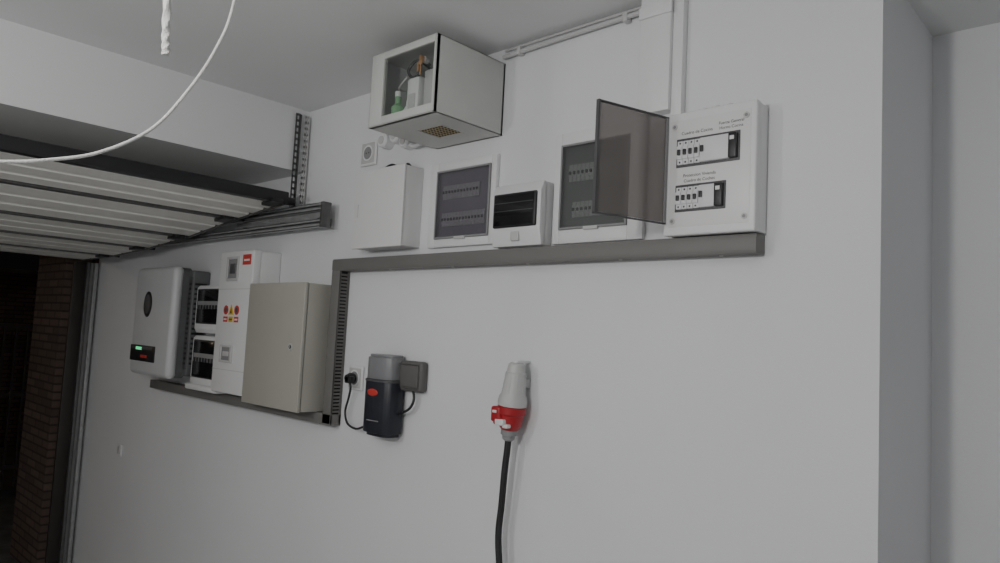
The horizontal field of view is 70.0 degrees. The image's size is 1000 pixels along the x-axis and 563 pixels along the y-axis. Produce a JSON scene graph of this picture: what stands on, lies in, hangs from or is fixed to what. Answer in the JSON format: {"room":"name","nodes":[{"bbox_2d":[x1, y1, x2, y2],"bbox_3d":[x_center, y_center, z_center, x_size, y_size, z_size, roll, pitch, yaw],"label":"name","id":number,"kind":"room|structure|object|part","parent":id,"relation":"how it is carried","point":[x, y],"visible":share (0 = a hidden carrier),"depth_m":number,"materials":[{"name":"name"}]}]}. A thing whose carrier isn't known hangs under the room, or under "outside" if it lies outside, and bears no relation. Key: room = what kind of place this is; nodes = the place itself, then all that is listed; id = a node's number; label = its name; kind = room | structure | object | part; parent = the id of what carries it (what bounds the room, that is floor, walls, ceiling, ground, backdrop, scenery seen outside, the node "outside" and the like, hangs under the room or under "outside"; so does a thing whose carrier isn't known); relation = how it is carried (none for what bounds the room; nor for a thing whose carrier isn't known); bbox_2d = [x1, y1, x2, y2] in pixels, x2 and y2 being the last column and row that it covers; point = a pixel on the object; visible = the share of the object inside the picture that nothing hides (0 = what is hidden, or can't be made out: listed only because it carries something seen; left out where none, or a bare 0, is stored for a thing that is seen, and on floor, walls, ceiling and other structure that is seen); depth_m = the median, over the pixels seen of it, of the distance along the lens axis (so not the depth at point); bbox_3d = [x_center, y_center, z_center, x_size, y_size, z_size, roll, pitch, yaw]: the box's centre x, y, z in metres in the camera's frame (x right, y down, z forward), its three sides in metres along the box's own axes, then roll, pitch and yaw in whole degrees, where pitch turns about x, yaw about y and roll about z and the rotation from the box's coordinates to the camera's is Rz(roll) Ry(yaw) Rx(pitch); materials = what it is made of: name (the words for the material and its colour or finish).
{"room":"garage","nodes":[
{"label":"garage","id":0,"kind":"room"},
{"bbox_2d":[10,255,98,562],"bbox_3d":[-3.629,0.627,6.186,0.750,3.468,0.580,-1,-6,43],"label":"brick wall","id":1,"kind":"structure","parent":0,"point":[54,281],"depth_m":5.86,"materials":[{"name":"brown brick"}]},
{"bbox_2d":[0,18,309,184],"bbox_3d":[-3.808,-0.989,2.975,3.000,0.430,5.000,-1,-6,43],"label":"beam","id":2,"kind":"structure","parent":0,"point":[56,90],"depth_m":3.21,"materials":[{"name":"white paint"}]},
{"bbox_2d":[0,0,235,163],"bbox_3d":[-0.777,-0.637,0.941,0.006,0.936,0.970,-1,-6,43],"label":"hanging cord","id":3,"kind":"object","parent":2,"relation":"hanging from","point":[214,51],"visible":1,"depth_m":1.16,"materials":[{"name":"white plastic"}]},
{"bbox_2d":[289,113,301,206],"bbox_3d":[-1.059,-0.628,3.700,0.016,0.502,0.026,-1,-6,43],"label":"bracket","id":4,"kind":"object","parent":2,"relation":"attached to","point":[299,120],"visible":0.85,"depth_m":3.70,"materials":[{"name":"metal"}]},
{"bbox_2d":[160,201,331,246],"bbox_3d":[-2.011,-0.299,4.578,3.238,0.124,0.096,-1,-6,43],"label":"track rail","id":5,"kind":"object","parent":4,"relation":"hanging from","point":[315,215],"visible":0.65,"depth_m":3.76,"materials":[{"name":"metal"}]},
{"bbox_2d":[0,134,294,260],"bbox_3d":[-3.107,-0.429,3.550,3.032,0.245,2.890,-1,-6,43],"label":"garage door","id":6,"kind":"structure","parent":5,"relation":"attached to","point":[99,206],"depth_m":3.53,"materials":[{"name":"metal"}]},
{"bbox_2d":[299,115,310,205],"bbox_3d":[-1.023,-0.623,3.739,0.016,0.502,0.020,-1,-6,43],"label":"bracket","id":7,"kind":"object","parent":2,"relation":"attached to","point":[307,122],"visible":0.9,"depth_m":3.74,"materials":[{"name":"grey metal"}]},
{"bbox_2d":[161,0,171,55],"bbox_3d":[-0.538,-0.723,1.201,0.014,0.700,0.027,-1,-6,43],"label":"rope","id":8,"kind":"object","parent":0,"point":[167,8],"visible":1,"depth_m":1.18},
{"bbox_2d":[0,0,641,111],"bbox_3d":[-0.530,-1.231,-0.177,6.100,0.100,5.200,-1,-6,43],"label":"ceiling","id":9,"kind":"structure","parent":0,"point":[307,55],"depth_m":2.76,"materials":[{"name":"paint"}]},
{"bbox_2d":[71,0,932,562],"bbox_3d":[-0.980,0.663,3.953,5.771,3.285,0.560,-1,-6,43],"label":"wall","id":10,"kind":"structure","parent":0,"point":[774,406],"depth_m":2.36,"materials":[{"name":"paint"}]},
{"bbox_2d":[45,261,98,562],"bbox_3d":[-3.347,1.078,5.590,0.060,2.470,0.184,-1,-6,43],"label":"rail","id":11,"kind":"object","parent":10,"relation":"attached to","point":[65,482],"visible":1,"depth_m":5.58,"materials":[{"name":"metal"}]},
{"bbox_2d":[117,444,122,455],"bbox_3d":[-2.725,1.208,5.110,0.080,0.080,0.017,-1,-6,43],"label":"light switch","id":12,"kind":"object","parent":10,"relation":"attached to","point":[120,447],"visible":1,"depth_m":5.09,"materials":[{"name":"white plastic"}]},
{"bbox_2d":[130,266,210,378],"bbox_3d":[-2.098,0.255,4.513,0.632,0.680,0.211,-1,-6,43],"label":"inverter","id":13,"kind":"object","parent":10,"relation":"attached to","point":[164,332],"visible":0.88,"depth_m":4.33,"materials":[{"name":"white plastic"}]},
{"bbox_2d":[185,335,226,393],"bbox_3d":[-1.666,0.473,4.133,0.375,0.318,0.139,-1,-6,43],"label":"box","id":14,"kind":"object","parent":10,"relation":"attached to","point":[203,345],"visible":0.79,"depth_m":4.10,"materials":[{"name":"white plastic"}]},
{"bbox_2d":[194,285,218,333],"bbox_3d":[-1.644,0.164,4.157,0.349,0.287,0.131,-1,-6,43],"label":"box","id":15,"kind":"object","parent":14,"relation":"on","point":[207,295],"visible":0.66,"depth_m":4.13,"materials":[{"name":"white plastic"}]},
{"bbox_2d":[211,250,280,395],"bbox_3d":[-1.390,0.223,3.885,0.369,0.766,0.173,-1,-6,43],"label":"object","id":16,"kind":"object","parent":10,"relation":"attached to","point":[239,269],"visible":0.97,"depth_m":3.81,"materials":[{"name":"white plastic"}]},
{"bbox_2d":[241,282,330,412],"bbox_3d":[-1.067,0.318,3.569,0.529,0.610,0.179,-1,-6,43],"label":"enclosure","id":17,"kind":"object","parent":10,"relation":"attached to","point":[288,323],"visible":0.95,"depth_m":3.43,"materials":[{"name":"beige metal"}]},
{"bbox_2d":[347,365,363,390],"bbox_3d":[-0.668,0.445,3.294,0.112,0.112,0.016,-1,-6,43],"label":"wall socket","id":18,"kind":"object","parent":10,"relation":"attached to","point":[358,371],"visible":0.79,"depth_m":3.27,"materials":[{"name":"white plastic"}]},
{"bbox_2d":[360,139,377,166],"bbox_3d":[-0.622,-0.607,3.382,0.120,0.120,0.016,-1,-6,43],"label":"wall socket","id":19,"kind":"object","parent":10,"relation":"attached to","point":[369,150],"visible":0.98,"depth_m":3.37,"materials":[{"name":"white plastic"}]},
{"bbox_2d":[363,353,403,437],"bbox_3d":[-0.503,0.488,3.070,0.186,0.347,0.112,-1,-6,43],"label":"charger","id":20,"kind":"object","parent":10,"relation":"attached to","point":[383,393],"visible":0.99,"depth_m":3.01,"materials":[{"name":"black plastic"}]},
{"bbox_2d":[344,373,362,429],"bbox_3d":[-0.637,0.541,3.213,0.212,0.249,0.042,-1,-6,43],"label":"plug","id":21,"kind":"object","parent":20,"relation":"attached to","point":[350,378],"visible":0.89,"depth_m":3.25,"materials":[{"name":"black plastic"}]},
{"bbox_2d":[351,163,423,250],"bbox_3d":[-0.502,-0.334,3.172,0.348,0.381,0.111,-1,-6,43],"label":"junction box","id":22,"kind":"object","parent":10,"relation":"attached to","point":[388,199],"visible":1,"depth_m":3.09,"materials":[{"name":"grey plastic"}]},
{"bbox_2d":[377,133,420,149],"bbox_3d":[-0.422,-0.633,3.171,0.348,0.102,0.057,-1,-6,43],"label":"cable gland","id":23,"kind":"object","parent":10,"relation":"attached to","point":[385,141],"visible":0.5,"depth_m":3.20,"materials":[{"name":"white plastic"}]},
{"bbox_2d":[398,360,427,414],"bbox_3d":[-0.373,0.451,2.998,0.155,0.233,0.047,-1,-6,43],"label":"junction box","id":24,"kind":"object","parent":10,"relation":"attached to","point":[413,374],"visible":1,"depth_m":2.97,"materials":[{"name":"black plastic"}]},
{"bbox_2d":[368,32,505,148],"bbox_3d":[-0.257,-0.731,2.799,0.380,0.292,0.394,-1,-6,43],"label":"upper cabinet","id":25,"kind":"object","parent":10,"relation":"attached to","point":[436,91],"visible":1,"depth_m":2.72,"materials":[{"name":"grey metal"}]},
{"bbox_2d":[150,233,764,425],"bbox_3d":[-0.782,0.285,3.389,4.098,0.781,0.061,-1,-6,43],"label":"duct","id":26,"kind":"object","parent":10,"relation":"attached to","point":[750,244],"visible":1,"depth_m":2.84,"materials":[{"name":"grey plastic"}]},
{"bbox_2d":[427,153,499,248],"bbox_3d":[-0.158,-0.321,2.906,0.385,0.357,0.029,-1,-6,43],"label":"board","id":27,"kind":"object","parent":10,"relation":"attached to","point":[461,191],"visible":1,"depth_m":2.91,"materials":[{"name":"white plastic"}]},
{"bbox_2d":[491,361,530,562],"bbox_3d":[-0.016,1.245,2.254,0.184,1.969,0.590,3,-4,-2],"label":"plug","id":28,"kind":"object","parent":10,"relation":"attached to","point":[510,411],"visible":1,"depth_m":2.53,"materials":[{"name":"red plastic"}]},
{"bbox_2d":[491,180,553,248],"bbox_3d":[0.078,-0.243,2.637,0.238,0.236,0.088,-1,-6,43],"label":"box","id":29,"kind":"object","parent":10,"relation":"attached to","point":[521,213],"visible":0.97,"depth_m":2.59,"materials":[{"name":"white plastic"}]},
{"bbox_2d":[502,6,641,58],"bbox_3d":[0.251,-0.900,2.597,0.635,0.044,0.031,-1,-6,43],"label":"conduit","id":30,"kind":"object","parent":10,"relation":"attached to","point":[626,17],"depth_m":2.57,"materials":[{"name":"white plastic"}]},
{"bbox_2d":[552,118,648,244],"bbox_3d":[0.335,-0.335,2.451,0.374,0.401,0.029,-1,-6,43],"label":"board","id":31,"kind":"object","parent":10,"relation":"attached to","point":[623,147],"visible":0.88,"depth_m":2.44,"materials":[{"name":"white plastic"}]},
{"bbox_2d":[638,0,687,117],"bbox_3d":[0.523,-0.722,2.308,0.152,0.423,0.051,-1,-6,43],"label":"duct","id":32,"kind":"object","parent":10,"relation":"attached to","point":[664,23],"visible":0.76,"depth_m":2.29,"materials":[{"name":"plastic"}]},
{"bbox_2d":[592,98,767,237],"bbox_3d":[0.529,-0.338,2.139,0.498,0.396,0.236,2,-4,6],"label":"board","id":33,"kind":"object","parent":10,"relation":"attached to","point":[715,169],"visible":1,"depth_m":2.07,"materials":[{"name":"white plastic"}]},
{"bbox_3d":[0.392,-0.351,2.120,0.274,0.333,0.012,5,-5,-30],"label":"smoked door","id":34,"kind":"part","parent":33,"relation":"part of","materials":[{"name":"grey"}]},
{"bbox_2d":[908,0,999,36],"bbox_3d":[2.436,-0.941,0.979,3.329,0.200,0.560,-1,-6,43],"label":"ceiling","id":35,"kind":"structure","parent":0,"point":[940,17],"depth_m":2.15,"materials":[{"name":"white paint"}]},
{"bbox_2d":[931,22,999,562],"bbox_3d":[2.542,0.631,1.206,3.129,3.285,0.200,-1,-6,43],"label":"wall","id":36,"kind":"structure","parent":0,"point":[965,380],"depth_m":2.18,"materials":[{"name":"paint"}]},
{"label":"outside","id":37,"kind":"structure","parent":0,"visible":0},
{"bbox_3d":[-6.947,2.355,7.533,7.500,0.100,14.000,-1,-6,43],"label":"paving","id":38,"kind":"object","parent":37,"visible":0},
{"bbox_2d":[0,324,32,488],"bbox_3d":[-6.547,1.368,7.626,0.050,1.918,5.700,-1,-6,43],"label":"fence","id":39,"kind":"object","parent":38,"relation":"on","point":[16,327],"visible":0.16,"depth_m":8.45,"materials":[{"name":"black metal"}]}
]}

